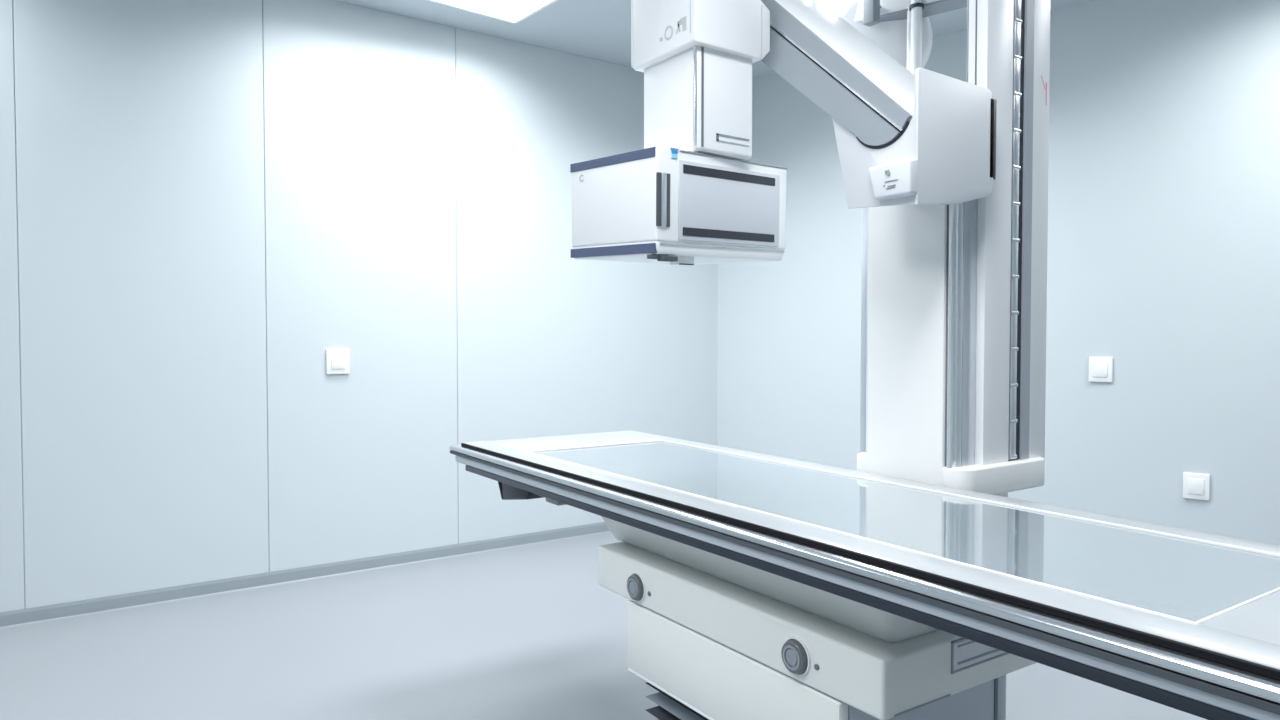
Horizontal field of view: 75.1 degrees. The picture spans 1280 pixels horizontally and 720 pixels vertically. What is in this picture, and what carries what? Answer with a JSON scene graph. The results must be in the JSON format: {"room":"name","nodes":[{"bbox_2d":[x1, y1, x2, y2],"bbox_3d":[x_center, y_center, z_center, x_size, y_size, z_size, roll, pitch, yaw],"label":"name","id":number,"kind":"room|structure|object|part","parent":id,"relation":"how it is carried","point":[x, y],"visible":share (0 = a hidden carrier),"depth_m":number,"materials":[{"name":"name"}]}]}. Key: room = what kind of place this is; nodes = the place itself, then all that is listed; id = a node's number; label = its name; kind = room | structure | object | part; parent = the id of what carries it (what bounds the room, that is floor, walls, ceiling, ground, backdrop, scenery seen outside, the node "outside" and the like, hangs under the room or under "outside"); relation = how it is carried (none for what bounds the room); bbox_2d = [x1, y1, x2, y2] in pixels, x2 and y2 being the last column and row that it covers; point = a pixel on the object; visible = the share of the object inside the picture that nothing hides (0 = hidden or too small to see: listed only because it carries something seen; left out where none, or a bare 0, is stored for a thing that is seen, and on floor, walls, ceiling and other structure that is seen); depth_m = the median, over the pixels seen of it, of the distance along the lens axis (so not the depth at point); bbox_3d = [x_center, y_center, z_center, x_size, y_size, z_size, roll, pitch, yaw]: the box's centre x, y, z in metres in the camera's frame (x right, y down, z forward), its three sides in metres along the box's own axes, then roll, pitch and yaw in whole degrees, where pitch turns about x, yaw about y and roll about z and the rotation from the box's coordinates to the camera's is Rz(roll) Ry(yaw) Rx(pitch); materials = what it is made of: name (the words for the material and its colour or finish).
{"room":"radiology room","nodes":[
{"label":"radiology room","id":0,"kind":"room"},
{"bbox_2d":[0,0,717,611],"bbox_3d":[-2.081,-0.349,3.911,6.523,2.900,0.120,-1,2,-35],"label":"wall","id":1,"kind":"structure","parent":0,"point":[201,201],"depth_m":4.09,"materials":[{"name":"white paint"}]},
{"bbox_2d":[0,522,610,628],"bbox_3d":[-2.040,1.070,3.890,6.283,0.064,0.022,-1,2,-35],"label":"baseboard","id":2,"kind":"structure","parent":1,"relation":"attached to","point":[44,613],"depth_m":4.06,"materials":[{"name":"grey plastic"}]},
{"bbox_2d":[326,349,349,373],"bbox_3d":[-1.530,0.007,4.222,0.115,0.128,0.018,-1,2,-35],"label":"wall switch","id":3,"kind":"object","parent":1,"relation":"attached to","point":[337,360],"visible":1,"depth_m":4.21,"materials":[{"name":"white plastic"}]},
{"bbox_2d":[0,532,1206,719],"bbox_3d":[0.356,1.203,1.944,8.216,0.100,6.204,-1,2,-35],"label":"floor","id":4,"kind":"structure","parent":0,"point":[526,632],"depth_m":3.14,"materials":[{"name":"plastic"}]},
{"bbox_2d":[570,0,1050,496],"bbox_3d":[0.480,-0.327,2.402,1.170,2.935,0.999,-1,2,-35],"label":"machine","id":5,"kind":"object","parent":4,"relation":"on","point":[948,176],"visible":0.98,"depth_m":2.20,"materials":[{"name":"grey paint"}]},
{"bbox_3d":[0.080,-1.055,2.424,0.252,0.451,0.010,-1,2,-35],"label":"panel","id":6,"kind":"part","parent":5,"relation":"part of","materials":[{"name":"white plastic"}]},
{"bbox_3d":[0.247,-0.417,2.259,0.396,0.203,0.010,-3,5,-41],"label":"panel","id":7,"kind":"part","parent":5,"relation":"part of","materials":[{"name":"white plastic"}]},
{"bbox_3d":[0.356,-0.940,2.322,0.009,0.827,0.962,-1,2,-35],"label":"panel","id":8,"kind":"part","parent":5,"relation":"part of","materials":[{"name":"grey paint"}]},
{"bbox_3d":[0.484,-0.942,2.411,0.305,0.828,0.961,-1,2,-35],"label":"swing arm","id":9,"kind":"part","parent":5,"relation":"part of","materials":[{"name":"white plastic"}]},
{"bbox_3d":[0.704,0.324,2.466,0.090,1.570,0.060,-1,2,-35],"label":"guide rail","id":10,"kind":"part","parent":5,"relation":"part of","materials":[{"name":"metal"}]},
{"bbox_3d":[0.596,-0.427,1.977,0.034,0.084,0.129,-1,2,-35],"label":"control plate","id":11,"kind":"part","parent":5,"relation":"part of","materials":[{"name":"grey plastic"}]},
{"bbox_3d":[0.850,0.332,2.183,0.084,1.570,0.008,-1,2,-35],"label":"rail","id":12,"kind":"part","parent":5,"relation":"part of","materials":[{"name":"metal"}]},
{"bbox_3d":[1.013,-0.760,2.242,0.032,2.062,0.013,-1,2,-35],"label":"drive chain","id":13,"kind":"part","parent":5,"relation":"part of","materials":[{"name":"metal"}]},
{"bbox_2d":[449,430,1279,719],"bbox_3d":[0.378,0.733,2.110,0.760,0.831,2.717,-1,2,-34],"label":"examination table","id":14,"kind":"object","parent":4,"relation":"on","point":[757,586],"visible":1,"depth_m":1.64,"materials":[{"name":"white plastic"}]},
{"bbox_3d":[-0.368,0.429,2.727,0.095,0.077,0.204,-1,2,-34],"label":"handle","id":15,"kind":"part","parent":14,"relation":"part of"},
{"bbox_3d":[-0.013,0.586,2.145,0.018,0.077,0.077,-1,2,-34],"label":"round knob","id":16,"kind":"part","parent":14,"relation":"part of","materials":[{"name":"grey plastic"}]},
{"bbox_3d":[0.181,0.730,1.894,0.026,0.176,0.746,-1,2,-34],"label":"panel","id":17,"kind":"part","parent":14,"relation":"part of","materials":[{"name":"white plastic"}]},
{"bbox_3d":[0.308,0.593,1.664,0.018,0.077,0.077,-1,2,-34],"label":"round knob","id":18,"kind":"part","parent":14,"relation":"part of","materials":[{"name":"grey plastic"}]},
{"bbox_3d":[0.398,0.327,2.090,0.552,0.019,2.030,-1,2,-34],"label":"trim","id":19,"kind":"part","parent":14,"relation":"part of","materials":[{"name":"white plastic"}]},
{"bbox_3d":[0.398,0.333,2.088,0.546,0.020,2.023,-1,2,-34],"label":"glass panel","id":20,"kind":"part","parent":14,"relation":"part of","materials":[{"name":"clear glass"}]},
{"bbox_2d":[336,0,1095,78],"bbox_3d":[0.356,-1.796,1.865,8.216,0.100,6.204,-1,2,-35],"label":"ceiling","id":21,"kind":"structure","parent":0,"point":[595,29],"depth_m":4.48,"materials":[{"name":"white paint"}]},
{"bbox_2d":[427,0,557,24],"bbox_3d":[-0.945,-1.793,3.869,1.200,0.012,0.600,-1,2,-39],"label":"recessed light","id":22,"kind":"object","parent":21,"relation":"in","point":[510,11],"visible":1,"depth_m":4.25,"materials":[{"name":"white plastic"}]},
{"bbox_2d":[717,0,1279,545],"bbox_3d":[2.988,-0.345,3.735,6.350,2.900,0.120,1,2,39],"label":"wall","id":23,"kind":"structure","parent":0,"point":[1163,244],"depth_m":4.13,"materials":[{"name":"white paint"}]},
{"bbox_2d":[1089,357,1112,381],"bbox_3d":[2.322,0.048,4.200,0.106,0.126,0.018,1,2,39],"label":"wall switch","id":24,"kind":"object","parent":23,"relation":"attached to","point":[1100,368],"visible":1,"depth_m":4.19,"materials":[{"name":"white plastic"}]},
{"bbox_2d":[1183,472,1209,500],"bbox_3d":[2.640,0.600,3.955,0.106,0.124,0.018,1,2,39],"label":"wall switch","id":25,"kind":"object","parent":23,"relation":"attached to","point":[1195,485],"visible":1,"depth_m":3.95,"materials":[{"name":"white plastic"}]}
]}

